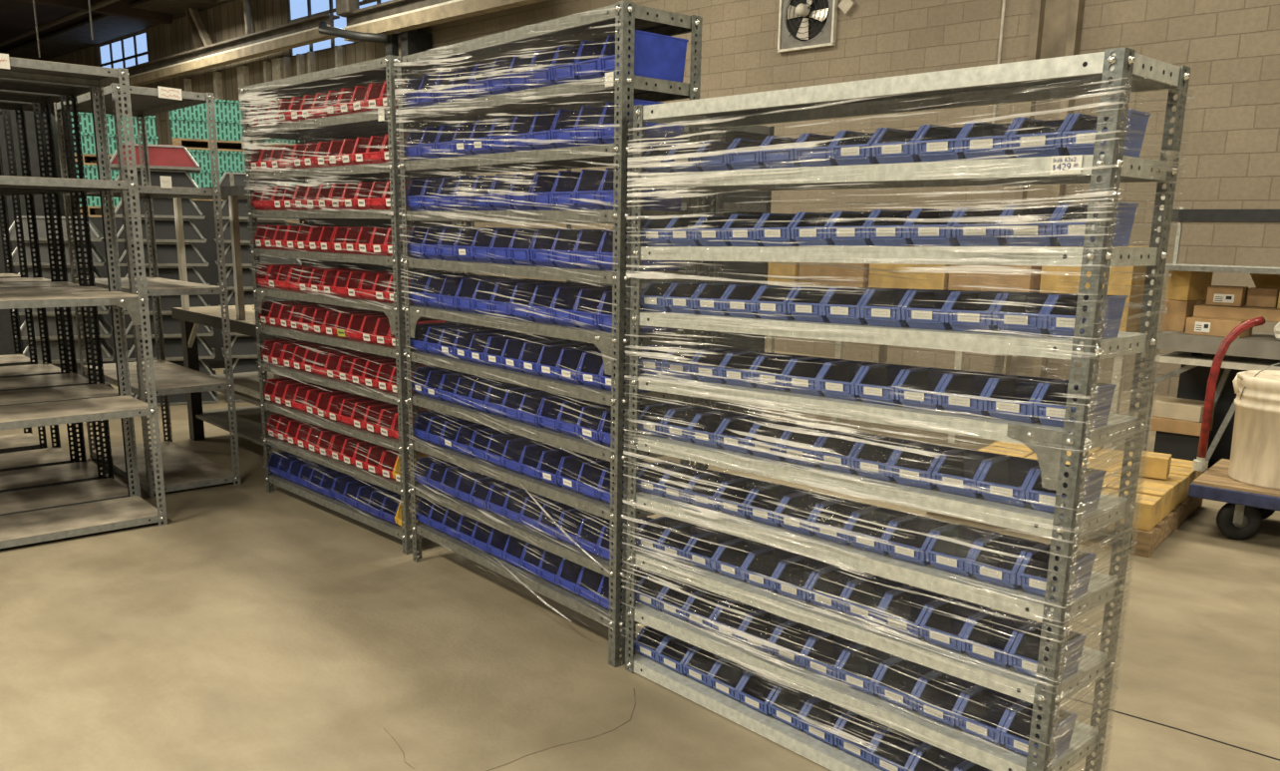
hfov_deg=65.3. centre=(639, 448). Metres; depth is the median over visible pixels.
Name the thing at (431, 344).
bin
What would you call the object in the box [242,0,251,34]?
conduit
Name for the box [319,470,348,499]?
bin
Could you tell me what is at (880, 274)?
cardboard box
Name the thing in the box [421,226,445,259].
bin
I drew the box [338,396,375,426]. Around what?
bin
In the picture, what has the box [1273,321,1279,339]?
bag
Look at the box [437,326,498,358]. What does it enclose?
bin
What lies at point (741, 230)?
bin
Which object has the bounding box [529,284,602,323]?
bin
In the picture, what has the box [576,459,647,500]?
bin
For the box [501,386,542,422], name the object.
bin
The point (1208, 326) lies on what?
cardboard box
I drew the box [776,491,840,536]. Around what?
bin
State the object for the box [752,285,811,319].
bin
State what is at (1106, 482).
cardboard box
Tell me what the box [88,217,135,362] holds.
cabinet
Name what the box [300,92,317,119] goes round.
bin
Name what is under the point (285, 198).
bin
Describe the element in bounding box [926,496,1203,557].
wooden pallet
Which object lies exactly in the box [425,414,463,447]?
bin
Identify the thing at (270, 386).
bin
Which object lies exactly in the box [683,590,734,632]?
bin
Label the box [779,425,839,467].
bin
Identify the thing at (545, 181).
bin
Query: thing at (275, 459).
bin
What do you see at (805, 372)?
bin
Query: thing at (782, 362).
bin
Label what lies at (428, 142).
bin
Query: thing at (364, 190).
bin
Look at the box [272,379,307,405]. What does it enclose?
bin
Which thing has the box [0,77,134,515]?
shelving rack
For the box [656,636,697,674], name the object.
bin
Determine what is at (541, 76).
bin
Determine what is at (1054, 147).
bin
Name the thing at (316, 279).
bin
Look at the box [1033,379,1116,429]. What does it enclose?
bin
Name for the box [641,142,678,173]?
bin
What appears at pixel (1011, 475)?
bin
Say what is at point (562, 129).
bin
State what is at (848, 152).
bin
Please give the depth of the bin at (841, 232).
2.57 m
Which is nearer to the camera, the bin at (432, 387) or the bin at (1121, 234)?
the bin at (1121, 234)
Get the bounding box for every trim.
[0,0,234,60]
[14,0,172,23]
[183,78,191,91]
[213,71,223,99]
[236,65,253,142]
[263,60,272,103]
[271,57,292,221]
[283,56,291,77]
[296,53,305,75]
[307,50,316,72]
[334,45,342,67]
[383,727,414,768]
[486,688,636,770]
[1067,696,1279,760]
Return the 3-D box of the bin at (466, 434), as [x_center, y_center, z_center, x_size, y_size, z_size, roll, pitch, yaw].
[-0.638,-0.036,4.126,0.232,0.113,0.117,-9,16,-40]
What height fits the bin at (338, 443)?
0.120 m
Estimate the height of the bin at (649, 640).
0.091 m
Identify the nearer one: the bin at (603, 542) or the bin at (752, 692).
the bin at (752, 692)
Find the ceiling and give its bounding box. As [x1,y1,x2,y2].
[0,0,141,52]
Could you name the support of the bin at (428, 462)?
on the shelving rack at (623, 88)
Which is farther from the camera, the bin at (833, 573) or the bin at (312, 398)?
the bin at (312, 398)
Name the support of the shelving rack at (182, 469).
on the floor
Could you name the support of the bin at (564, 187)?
on the shelving rack at (623, 88)
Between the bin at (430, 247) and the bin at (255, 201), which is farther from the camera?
the bin at (255, 201)
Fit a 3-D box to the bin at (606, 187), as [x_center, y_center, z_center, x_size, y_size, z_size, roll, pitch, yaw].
[0.009,-0.835,3.229,0.267,0.130,0.127,-9,16,-40]
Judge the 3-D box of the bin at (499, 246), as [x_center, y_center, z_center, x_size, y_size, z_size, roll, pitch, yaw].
[-0.417,-0.760,3.750,0.267,0.130,0.127,-9,16,-39]
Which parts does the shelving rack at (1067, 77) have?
post, post, shelf, shelf, shelf, shelf, shelf, shelf, shelf, shelf, shelf, shelf, gusset plate, post, post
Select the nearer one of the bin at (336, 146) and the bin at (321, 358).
the bin at (336, 146)
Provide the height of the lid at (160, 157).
0.186 m
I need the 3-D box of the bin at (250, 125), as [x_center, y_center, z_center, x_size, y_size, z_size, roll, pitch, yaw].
[-1.915,-1.722,5.203,0.233,0.120,0.120,-11,17,-43]
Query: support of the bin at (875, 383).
on the shelving rack at (1067, 77)
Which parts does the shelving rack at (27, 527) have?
shelf, shelf, shelf, shelf, shelf, post, gusset plate, post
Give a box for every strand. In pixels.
[494,557,570,621]
[519,482,609,573]
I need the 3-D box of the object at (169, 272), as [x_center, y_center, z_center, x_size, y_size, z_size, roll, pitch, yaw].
[-3.904,-1.411,8.202,0.670,0.186,0.580,-4,13,-23]
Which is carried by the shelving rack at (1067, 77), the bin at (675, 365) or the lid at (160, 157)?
the bin at (675, 365)
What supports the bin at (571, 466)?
on the shelving rack at (623, 88)
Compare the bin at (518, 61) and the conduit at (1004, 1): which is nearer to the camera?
the bin at (518, 61)
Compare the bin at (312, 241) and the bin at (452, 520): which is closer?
the bin at (452, 520)
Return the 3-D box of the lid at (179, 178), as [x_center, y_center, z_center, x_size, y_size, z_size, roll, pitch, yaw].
[-3.891,-2.141,8.043,0.670,0.186,0.580,-4,13,-23]
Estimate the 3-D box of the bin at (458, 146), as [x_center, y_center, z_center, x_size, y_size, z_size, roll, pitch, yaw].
[-0.580,-1.188,3.859,0.267,0.130,0.127,-10,16,-40]
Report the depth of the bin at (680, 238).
3.01 m
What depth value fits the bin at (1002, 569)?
2.42 m
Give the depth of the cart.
5.00 m
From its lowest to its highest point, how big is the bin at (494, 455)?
0.113 m
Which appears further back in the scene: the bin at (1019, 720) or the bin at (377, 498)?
the bin at (377, 498)
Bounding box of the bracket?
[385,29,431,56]
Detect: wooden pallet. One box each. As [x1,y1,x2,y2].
[74,153,112,165]
[79,206,116,217]
[171,137,249,152]
[285,218,304,223]
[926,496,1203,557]
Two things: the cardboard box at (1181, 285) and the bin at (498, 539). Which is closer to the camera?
the bin at (498, 539)
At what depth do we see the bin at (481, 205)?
3.77 m
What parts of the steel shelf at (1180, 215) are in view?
post, post, shelf, shelf, shelf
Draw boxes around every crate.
[70,111,157,136]
[72,132,158,155]
[75,164,120,180]
[78,196,121,206]
[168,99,247,120]
[169,116,249,141]
[187,149,251,171]
[188,170,246,187]
[256,138,305,144]
[1153,430,1212,473]
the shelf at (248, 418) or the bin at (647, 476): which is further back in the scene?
the shelf at (248, 418)
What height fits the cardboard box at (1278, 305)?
0.201 m
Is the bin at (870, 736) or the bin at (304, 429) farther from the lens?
the bin at (304, 429)
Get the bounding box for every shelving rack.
[0,52,167,548]
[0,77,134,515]
[0,89,106,492]
[0,99,77,471]
[0,108,47,453]
[53,82,241,497]
[240,54,461,554]
[396,0,702,666]
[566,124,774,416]
[625,46,1190,770]
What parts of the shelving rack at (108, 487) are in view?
shelf, shelf, shelf, shelf, shelf, post, post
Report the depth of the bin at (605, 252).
3.24 m
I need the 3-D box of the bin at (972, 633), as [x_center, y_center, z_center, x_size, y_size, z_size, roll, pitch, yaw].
[0.880,0.469,2.447,0.147,0.091,0.119,-10,15,-41]
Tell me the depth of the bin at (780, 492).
2.95 m
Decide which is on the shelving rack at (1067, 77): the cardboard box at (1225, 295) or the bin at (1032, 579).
the bin at (1032, 579)
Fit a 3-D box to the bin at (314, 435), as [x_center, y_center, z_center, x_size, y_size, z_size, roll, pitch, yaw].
[-1.607,-0.049,5.206,0.233,0.120,0.120,-11,17,-43]
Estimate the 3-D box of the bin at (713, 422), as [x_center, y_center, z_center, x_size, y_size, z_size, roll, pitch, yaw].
[0.242,-0.056,3.067,0.147,0.091,0.119,-10,15,-41]
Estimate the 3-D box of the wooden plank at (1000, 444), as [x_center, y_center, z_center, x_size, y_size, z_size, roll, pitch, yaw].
[2.235,0.049,5.944,0.260,0.137,0.188,11,16,38]
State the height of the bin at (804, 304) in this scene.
0.091 m
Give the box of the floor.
[0,325,1279,770]
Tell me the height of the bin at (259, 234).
0.120 m
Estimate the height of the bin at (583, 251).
0.130 m
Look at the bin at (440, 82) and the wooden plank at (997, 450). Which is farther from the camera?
the wooden plank at (997, 450)
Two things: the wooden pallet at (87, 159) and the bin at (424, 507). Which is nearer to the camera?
the bin at (424, 507)
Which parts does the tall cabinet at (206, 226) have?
door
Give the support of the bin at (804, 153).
on the shelving rack at (1067, 77)
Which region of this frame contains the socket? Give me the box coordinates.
[1192,456,1208,471]
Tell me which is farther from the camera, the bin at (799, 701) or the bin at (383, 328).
the bin at (383, 328)
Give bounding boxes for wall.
[24,0,422,216]
[422,0,1279,396]
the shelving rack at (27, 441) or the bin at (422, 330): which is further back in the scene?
the shelving rack at (27, 441)
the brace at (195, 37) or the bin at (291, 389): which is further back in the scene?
the brace at (195, 37)
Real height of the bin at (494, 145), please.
0.130 m
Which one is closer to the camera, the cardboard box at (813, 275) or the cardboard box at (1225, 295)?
the cardboard box at (1225, 295)
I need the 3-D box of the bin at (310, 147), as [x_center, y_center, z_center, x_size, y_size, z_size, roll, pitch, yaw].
[-1.497,-1.408,4.820,0.233,0.120,0.120,-11,17,-43]
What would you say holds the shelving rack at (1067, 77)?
on the floor
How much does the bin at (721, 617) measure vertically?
0.091 m
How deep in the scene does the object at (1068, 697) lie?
3.03 m
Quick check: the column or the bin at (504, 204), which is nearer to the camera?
the bin at (504, 204)
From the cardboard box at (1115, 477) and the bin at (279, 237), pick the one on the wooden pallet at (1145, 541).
the cardboard box at (1115, 477)
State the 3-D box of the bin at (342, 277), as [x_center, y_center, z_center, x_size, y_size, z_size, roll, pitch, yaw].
[-1.335,-0.788,4.781,0.232,0.120,0.120,-11,17,-44]
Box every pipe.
[0,0,119,46]
[318,20,389,42]
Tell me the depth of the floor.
3.52 m
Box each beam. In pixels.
[76,12,339,96]
[340,0,547,41]
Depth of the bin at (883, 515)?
2.69 m
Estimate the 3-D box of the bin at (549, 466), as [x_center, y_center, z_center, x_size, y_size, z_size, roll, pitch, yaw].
[-0.252,0.066,3.687,0.232,0.113,0.117,-9,16,-40]
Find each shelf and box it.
[168,184,284,200]
[195,404,278,452]
[211,370,274,406]
[1145,196,1279,331]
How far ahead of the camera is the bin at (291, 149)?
4.96 m
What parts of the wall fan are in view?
blade, blade, motor, blade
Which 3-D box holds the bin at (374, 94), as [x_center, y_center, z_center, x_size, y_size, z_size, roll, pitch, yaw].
[-1.064,-1.521,4.351,0.233,0.120,0.120,-11,17,-43]
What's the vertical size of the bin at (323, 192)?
0.120 m
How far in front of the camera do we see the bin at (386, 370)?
4.58 m
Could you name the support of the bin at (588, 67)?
on the shelving rack at (623, 88)
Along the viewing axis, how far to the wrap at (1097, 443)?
2.53 m
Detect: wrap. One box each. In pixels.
[238,74,402,505]
[393,6,621,622]
[621,77,1186,770]
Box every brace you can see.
[184,8,202,48]
[188,7,212,45]
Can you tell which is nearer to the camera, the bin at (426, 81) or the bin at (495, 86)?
the bin at (495, 86)
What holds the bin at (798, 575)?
on the shelving rack at (1067, 77)
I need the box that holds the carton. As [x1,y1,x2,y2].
[1245,273,1279,308]
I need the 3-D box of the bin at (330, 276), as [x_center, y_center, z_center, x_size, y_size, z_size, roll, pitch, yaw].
[-1.419,-0.807,4.864,0.233,0.120,0.120,-11,17,-43]
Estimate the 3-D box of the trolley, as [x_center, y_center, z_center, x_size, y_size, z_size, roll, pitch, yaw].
[-4.970,-7.509,16.975,0.400,0.280,0.240,13,17,42]
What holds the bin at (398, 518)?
on the shelving rack at (354, 126)
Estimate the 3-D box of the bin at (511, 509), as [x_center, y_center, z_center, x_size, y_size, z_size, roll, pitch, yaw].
[-0.406,0.222,3.909,0.232,0.113,0.117,-9,16,-40]
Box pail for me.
[1228,362,1279,489]
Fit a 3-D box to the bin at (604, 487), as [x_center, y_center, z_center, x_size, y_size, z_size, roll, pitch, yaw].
[-0.017,0.128,3.423,0.232,0.113,0.117,-9,16,-39]
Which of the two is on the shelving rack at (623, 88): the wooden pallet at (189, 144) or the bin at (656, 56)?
the bin at (656, 56)
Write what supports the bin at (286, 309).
on the shelving rack at (354, 126)
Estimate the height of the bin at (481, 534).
0.113 m
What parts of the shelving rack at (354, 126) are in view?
post, gusset plate, post, shelf, shelf, shelf, shelf, shelf, shelf, shelf, shelf, shelf, shelf, shelf, panel, gusset plate, post, post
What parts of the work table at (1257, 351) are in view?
leg, leg, leg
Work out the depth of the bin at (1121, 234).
2.13 m
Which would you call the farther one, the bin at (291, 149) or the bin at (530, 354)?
the bin at (291, 149)
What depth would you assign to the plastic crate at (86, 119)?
9.56 m
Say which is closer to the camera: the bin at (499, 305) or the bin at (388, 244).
the bin at (499, 305)
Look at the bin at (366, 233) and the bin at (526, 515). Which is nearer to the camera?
the bin at (526, 515)
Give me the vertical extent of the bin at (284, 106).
0.120 m
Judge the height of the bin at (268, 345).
0.120 m
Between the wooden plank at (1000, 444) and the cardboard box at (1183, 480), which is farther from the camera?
the wooden plank at (1000, 444)
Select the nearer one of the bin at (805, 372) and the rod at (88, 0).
the bin at (805, 372)
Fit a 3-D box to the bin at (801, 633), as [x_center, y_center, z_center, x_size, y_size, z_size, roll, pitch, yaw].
[0.475,0.574,2.930,0.147,0.091,0.119,-10,15,-41]
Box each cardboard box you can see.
[767,261,799,285]
[798,262,869,287]
[868,263,950,290]
[948,264,1041,292]
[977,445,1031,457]
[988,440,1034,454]
[1025,453,1069,463]
[1039,246,1149,332]
[1066,450,1091,455]
[1081,461,1130,473]
[1087,454,1131,465]
[1096,448,1133,457]
[1100,488,1161,531]
[1102,478,1113,488]
[1104,471,1121,480]
[1106,479,1171,522]
[1117,473,1180,513]
[1128,471,1188,505]
[1138,450,1171,479]
[1149,415,1213,436]
[1152,396,1215,422]
[1160,299,1206,331]
[1165,270,1213,301]
[1169,465,1196,498]
[1170,457,1202,478]
[1184,316,1253,337]
[1193,304,1279,321]
[1205,285,1248,306]
[1277,291,1279,309]
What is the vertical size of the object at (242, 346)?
0.186 m
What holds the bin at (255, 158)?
on the shelving rack at (354, 126)
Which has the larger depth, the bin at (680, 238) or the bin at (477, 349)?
the bin at (477, 349)
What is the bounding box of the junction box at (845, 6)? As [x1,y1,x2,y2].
[838,0,856,14]
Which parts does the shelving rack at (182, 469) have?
post, shelf, post, shelf, shelf, post, shelf, shelf, post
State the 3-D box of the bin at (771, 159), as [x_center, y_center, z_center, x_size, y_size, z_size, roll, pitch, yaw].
[0.418,-0.804,2.719,0.147,0.091,0.119,-10,16,-41]
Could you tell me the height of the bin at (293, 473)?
0.115 m
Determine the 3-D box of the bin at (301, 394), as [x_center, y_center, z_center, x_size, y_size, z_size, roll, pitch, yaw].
[-1.690,-0.263,5.250,0.232,0.120,0.120,-11,17,-43]
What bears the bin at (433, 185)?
on the shelving rack at (623, 88)
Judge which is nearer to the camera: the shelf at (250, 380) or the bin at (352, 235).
the bin at (352, 235)
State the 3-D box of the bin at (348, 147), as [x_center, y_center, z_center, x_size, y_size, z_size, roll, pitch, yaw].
[-1.242,-1.348,4.566,0.233,0.120,0.120,-11,17,-44]
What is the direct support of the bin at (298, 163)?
on the shelving rack at (354, 126)
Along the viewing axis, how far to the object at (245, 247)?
8.21 m
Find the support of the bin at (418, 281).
on the shelving rack at (623, 88)
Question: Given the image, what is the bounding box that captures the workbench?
[168,173,289,452]
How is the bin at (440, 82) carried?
on the shelving rack at (623, 88)
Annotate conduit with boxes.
[217,0,255,32]
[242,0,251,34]
[991,0,1005,123]
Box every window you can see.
[98,30,147,68]
[287,0,400,57]
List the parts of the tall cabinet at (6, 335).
door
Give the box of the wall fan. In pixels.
[777,0,838,52]
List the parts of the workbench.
leg, leg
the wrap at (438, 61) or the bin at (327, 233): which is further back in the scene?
the bin at (327, 233)
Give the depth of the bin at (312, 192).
4.83 m
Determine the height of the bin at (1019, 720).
0.091 m
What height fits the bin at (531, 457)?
0.113 m
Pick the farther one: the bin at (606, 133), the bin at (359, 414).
the bin at (359, 414)
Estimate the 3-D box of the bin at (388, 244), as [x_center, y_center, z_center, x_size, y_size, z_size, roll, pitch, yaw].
[-0.993,-0.907,4.394,0.233,0.120,0.120,-11,17,-43]
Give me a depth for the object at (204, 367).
8.25 m
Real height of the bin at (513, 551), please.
0.113 m
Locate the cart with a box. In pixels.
[1188,316,1279,540]
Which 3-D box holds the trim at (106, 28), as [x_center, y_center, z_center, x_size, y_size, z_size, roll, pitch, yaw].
[-7.340,-9.067,19.188,40.000,0.060,1.181,13,17,42]
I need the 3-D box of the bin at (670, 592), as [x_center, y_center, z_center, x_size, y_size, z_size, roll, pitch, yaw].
[0.153,0.500,3.282,0.147,0.091,0.119,-10,15,-41]
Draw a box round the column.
[1002,0,1084,377]
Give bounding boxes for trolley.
[335,0,359,15]
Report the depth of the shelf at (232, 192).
5.83 m
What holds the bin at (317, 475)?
on the shelving rack at (354, 126)
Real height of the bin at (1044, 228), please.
0.091 m
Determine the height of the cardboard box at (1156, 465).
0.111 m
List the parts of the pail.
lid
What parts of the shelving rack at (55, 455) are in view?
shelf, shelf, shelf, shelf, shelf, post, post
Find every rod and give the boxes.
[32,0,40,57]
[87,0,93,39]
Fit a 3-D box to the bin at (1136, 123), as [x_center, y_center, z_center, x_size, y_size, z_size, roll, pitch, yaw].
[0.984,-0.661,2.110,0.147,0.091,0.119,-10,16,-41]
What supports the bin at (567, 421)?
on the shelving rack at (623, 88)
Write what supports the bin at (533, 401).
on the shelving rack at (623, 88)
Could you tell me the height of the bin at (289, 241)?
0.120 m
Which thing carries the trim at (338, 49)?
attached to the wall at (223, 22)
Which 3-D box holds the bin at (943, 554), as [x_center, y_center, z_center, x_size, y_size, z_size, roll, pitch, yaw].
[0.806,0.257,2.495,0.147,0.091,0.119,-10,15,-41]
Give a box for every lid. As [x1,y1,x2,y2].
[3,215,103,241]
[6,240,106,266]
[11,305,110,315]
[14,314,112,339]
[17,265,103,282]
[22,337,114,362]
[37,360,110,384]
[109,143,201,173]
[114,197,205,219]
[115,168,198,187]
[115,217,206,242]
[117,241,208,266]
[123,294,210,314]
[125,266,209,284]
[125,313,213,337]
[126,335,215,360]
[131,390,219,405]
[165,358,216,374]
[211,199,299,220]
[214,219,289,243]
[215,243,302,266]
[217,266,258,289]
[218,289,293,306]
[219,171,292,186]
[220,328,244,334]
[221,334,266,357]
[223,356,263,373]
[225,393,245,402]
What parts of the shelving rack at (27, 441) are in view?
shelf, post, shelf, shelf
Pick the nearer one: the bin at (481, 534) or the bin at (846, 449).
the bin at (846, 449)
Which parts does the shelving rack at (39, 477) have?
shelf, shelf, shelf, shelf, shelf, post, post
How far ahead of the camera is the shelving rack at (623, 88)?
3.49 m
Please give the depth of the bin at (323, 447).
5.10 m
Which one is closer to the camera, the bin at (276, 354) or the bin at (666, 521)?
the bin at (666, 521)
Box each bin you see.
[246,105,260,127]
[248,148,264,171]
[251,186,267,210]
[253,225,268,248]
[256,100,271,126]
[256,264,299,288]
[258,300,303,324]
[259,149,273,169]
[260,185,278,210]
[261,337,300,363]
[262,225,307,249]
[263,376,297,402]
[265,413,287,438]
[266,264,307,289]
[267,99,282,123]
[267,301,316,326]
[268,451,296,477]
[269,146,284,168]
[270,339,310,366]
[271,185,288,210]
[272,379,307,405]
[273,225,306,249]
[275,265,319,290]
[275,416,297,441]
[277,96,293,123]
[277,455,305,481]
[278,303,322,328]
[279,143,296,169]
[281,185,299,210]
[281,341,321,368]
[282,381,317,409]
[284,225,304,250]
[285,419,308,445]
[287,266,332,292]
[287,458,314,485]
[288,94,305,121]
[288,304,337,330]
[291,143,308,168]
[291,343,335,371]
[292,185,310,210]
[293,384,328,412]
[294,225,313,251]
[295,422,319,449]
[297,267,344,293]
[298,462,325,489]
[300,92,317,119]
[300,306,345,332]
[302,141,319,168]
[302,346,345,374]
[304,183,321,209]
[304,387,340,415]
[306,426,329,453]
[307,226,323,251]
[308,268,356,294]
[308,466,337,494]
[311,90,329,118]
[311,307,360,334]
[313,348,356,376]
[314,141,331,167]
[315,390,351,419]
[316,183,334,209]
[317,429,340,457]
[318,226,357,252]
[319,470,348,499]
[320,269,370,296]
[322,309,375,336]
[323,88,342,116]
[323,350,370,379]
[326,138,344,166]
[326,393,363,422]
[328,182,346,209]
[328,433,353,461]
[330,226,355,253]
[330,475,359,504]
[332,270,383,297]
[334,311,383,338]
[336,87,355,114]
[336,352,381,382]
[338,137,357,165]
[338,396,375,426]
[340,182,360,209]
[340,437,365,466]
[342,226,362,254]
[342,479,373,509]
[344,271,392,299]
[346,313,385,341]
[348,355,395,385]
[350,83,370,112]
[350,399,390,430]
[351,135,371,164]
[352,441,378,470]
[354,182,373,209]
[354,484,386,514]
[355,227,375,254]
[358,272,409,301]
[359,315,404,343]
[361,358,406,388]
[363,402,413,434]
[364,80,385,110]
[364,445,391,475]
[365,134,386,163]
[366,489,400,520]
[367,181,388,209]
[369,227,389,255]
[371,273,415,302]
[372,317,427,346]
[374,361,422,392]
[376,405,427,438]
[378,449,419,480]
[379,80,403,108]
[380,133,406,162]
[380,494,416,525]
[382,180,411,209]
[383,227,413,256]
[385,275,414,304]
[387,318,446,347]
[388,363,432,393]
[390,408,434,441]
[392,451,432,485]
[394,496,421,527]
[402,77,422,108]
[404,126,426,160]
[405,178,428,211]
[407,226,428,258]
[408,273,469,306]
[410,321,466,352]
[411,365,448,396]
[412,410,448,442]
[414,456,446,487]
[415,497,434,527]
[416,71,441,106]
[418,124,443,159]
[420,178,443,210]
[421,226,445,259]
[423,274,494,309]
[423,323,484,355]
[423,369,462,400]
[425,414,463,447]
[427,461,460,493]
[427,502,447,533]
[433,71,455,102]
[435,124,458,157]
[436,176,460,210]
[437,226,461,260]
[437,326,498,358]
[438,276,505,311]
[438,372,475,404]
[440,419,477,452]
[440,466,473,499]
[441,508,463,540]
[449,63,476,100]
[451,119,477,156]
[452,175,478,210]
[452,328,516,361]
[453,227,478,262]
[453,375,493,408]
[453,423,493,457]
[454,277,528,313]
[455,471,489,505]
[456,515,477,547]
[466,330,529,365]
[468,62,493,97]
[468,117,496,154]
[468,379,507,412]
[469,428,508,462]
[469,476,504,512]
[470,174,497,210]
[470,227,497,263]
[471,279,540,316]
[471,521,493,554]
[484,333,550,368]
[484,382,524,417]
[485,432,525,468]
[486,56,514,94]
[486,482,521,518]
[487,528,510,562]
[488,115,516,153]
[489,174,516,210]
[489,227,516,264]
[490,280,565,318]
[500,336,568,372]
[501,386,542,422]
[501,437,543,474]
[503,488,540,525]
[503,535,527,570]
[506,51,536,91]
[508,111,537,151]
[508,171,538,210]
[508,228,538,265]
[509,282,587,320]
[518,339,587,376]
[518,390,562,427]
[519,442,563,480]
[520,495,557,532]
[520,542,545,578]
[528,45,559,87]
[528,108,560,149]
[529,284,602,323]
[530,170,560,210]
[530,228,559,267]
[536,342,596,380]
[537,394,582,432]
[537,448,581,487]
[537,501,576,540]
[538,550,564,587]
[550,40,584,84]
[550,228,582,268]
[550,285,616,326]
[551,105,583,147]
[551,169,583,210]
[556,345,600,384]
[556,399,604,438]
[557,453,601,493]
[557,508,597,548]
[557,558,584,596]
[573,102,607,145]
[573,229,606,270]
[573,287,643,329]
[574,168,607,210]
[575,38,607,79]
[576,404,646,444]
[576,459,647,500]
[576,515,646,557]
[576,567,604,605]
[577,350,643,388]
[596,571,653,616]
[597,229,679,271]
[597,290,677,332]
[597,517,652,565]
[598,98,683,146]
[598,167,682,211]
[598,406,645,448]
[598,461,650,508]
[599,29,688,82]
[599,353,648,391]
[633,626,670,662]
[634,572,679,611]
[635,516,689,554]
[636,460,690,497]
[637,402,692,437]
[638,343,692,375]
[639,281,682,312]
[640,217,674,246]
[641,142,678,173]
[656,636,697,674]
[657,581,705,621]
[658,523,714,563]
[659,465,717,504]
[662,345,721,379]
[662,406,719,442]
[664,282,715,314]
[665,216,703,246]
[667,141,706,172]
[682,646,725,687]
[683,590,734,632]
[685,530,742,572]
[686,471,745,511]
[687,410,748,448]
[690,347,748,383]
[692,283,748,316]
[693,214,734,246]
[695,138,737,171]
[708,658,753,700]
[711,600,763,641]
[712,538,773,582]
[714,477,775,519]
[716,415,776,454]
[719,350,780,387]
[721,284,771,318]
[723,213,766,246]
[726,135,770,169]
[736,670,782,715]
[740,610,792,654]
[741,547,804,592]
[745,484,808,527]
[746,419,805,460]
[750,353,814,391]
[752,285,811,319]
[755,212,801,246]
[759,133,805,168]
[767,684,818,729]
[770,621,826,667]
[772,556,835,603]
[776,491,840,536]
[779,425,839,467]
[783,356,847,395]
[786,286,845,321]
[790,210,838,246]
[794,130,842,167]
[799,697,853,745]
[802,632,861,680]
[806,565,872,613]
[810,498,877,545]
[813,431,881,473]
[817,359,886,400]
[821,287,880,323]
[827,209,877,246]
[830,127,883,165]
[833,711,890,762]
[836,643,899,695]
[841,575,910,625]
[846,506,915,555]
[850,435,921,481]
[854,363,925,405]
[860,288,927,326]
[865,208,918,246]
[869,727,929,770]
[871,124,926,163]
[874,656,938,710]
[878,586,949,639]
[883,515,955,565]
[889,442,961,489]
[895,366,967,409]
[901,289,975,329]
[906,207,962,246]
[908,743,970,770]
[913,670,980,727]
[914,121,970,162]
[919,597,991,652]
[925,524,998,576]
[932,448,1006,498]
[938,370,1013,416]
[945,291,1014,332]
[952,205,1011,246]
[955,685,1026,745]
[959,117,1019,160]
[959,761,991,770]
[961,609,1036,667]
[968,533,1044,589]
[976,455,1039,507]
[982,374,1062,422]
[992,292,1073,335]
[999,203,1063,246]
[999,701,1077,763]
[1007,113,1074,157]
[1007,622,1086,679]
[1016,544,1096,601]
[1024,464,1106,516]
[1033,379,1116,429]
[1042,294,1127,338]
[1052,202,1138,246]
[1062,109,1150,157]
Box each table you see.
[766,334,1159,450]
[1154,330,1279,472]
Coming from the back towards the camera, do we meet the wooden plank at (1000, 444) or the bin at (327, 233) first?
the wooden plank at (1000, 444)
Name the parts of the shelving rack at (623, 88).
post, gusset plate, post, shelf, shelf, shelf, shelf, shelf, shelf, shelf, shelf, shelf, shelf, shelf, gusset plate, post, post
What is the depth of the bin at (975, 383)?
2.41 m
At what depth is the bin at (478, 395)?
3.98 m
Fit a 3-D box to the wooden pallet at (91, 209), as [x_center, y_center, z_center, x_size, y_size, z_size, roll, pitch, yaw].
[-5.259,-2.401,10.178,0.720,0.100,1.000,-5,14,-25]
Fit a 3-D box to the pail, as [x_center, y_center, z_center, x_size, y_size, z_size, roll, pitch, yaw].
[3.224,-0.135,4.969,0.496,0.615,0.496,-10,16,-41]
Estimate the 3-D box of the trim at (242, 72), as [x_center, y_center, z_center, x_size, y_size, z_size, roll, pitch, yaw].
[-8.500,-5.809,21.758,0.300,4.720,0.120,13,17,42]
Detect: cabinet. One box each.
[0,109,69,354]
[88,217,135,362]
[188,200,231,367]
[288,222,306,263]
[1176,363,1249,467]

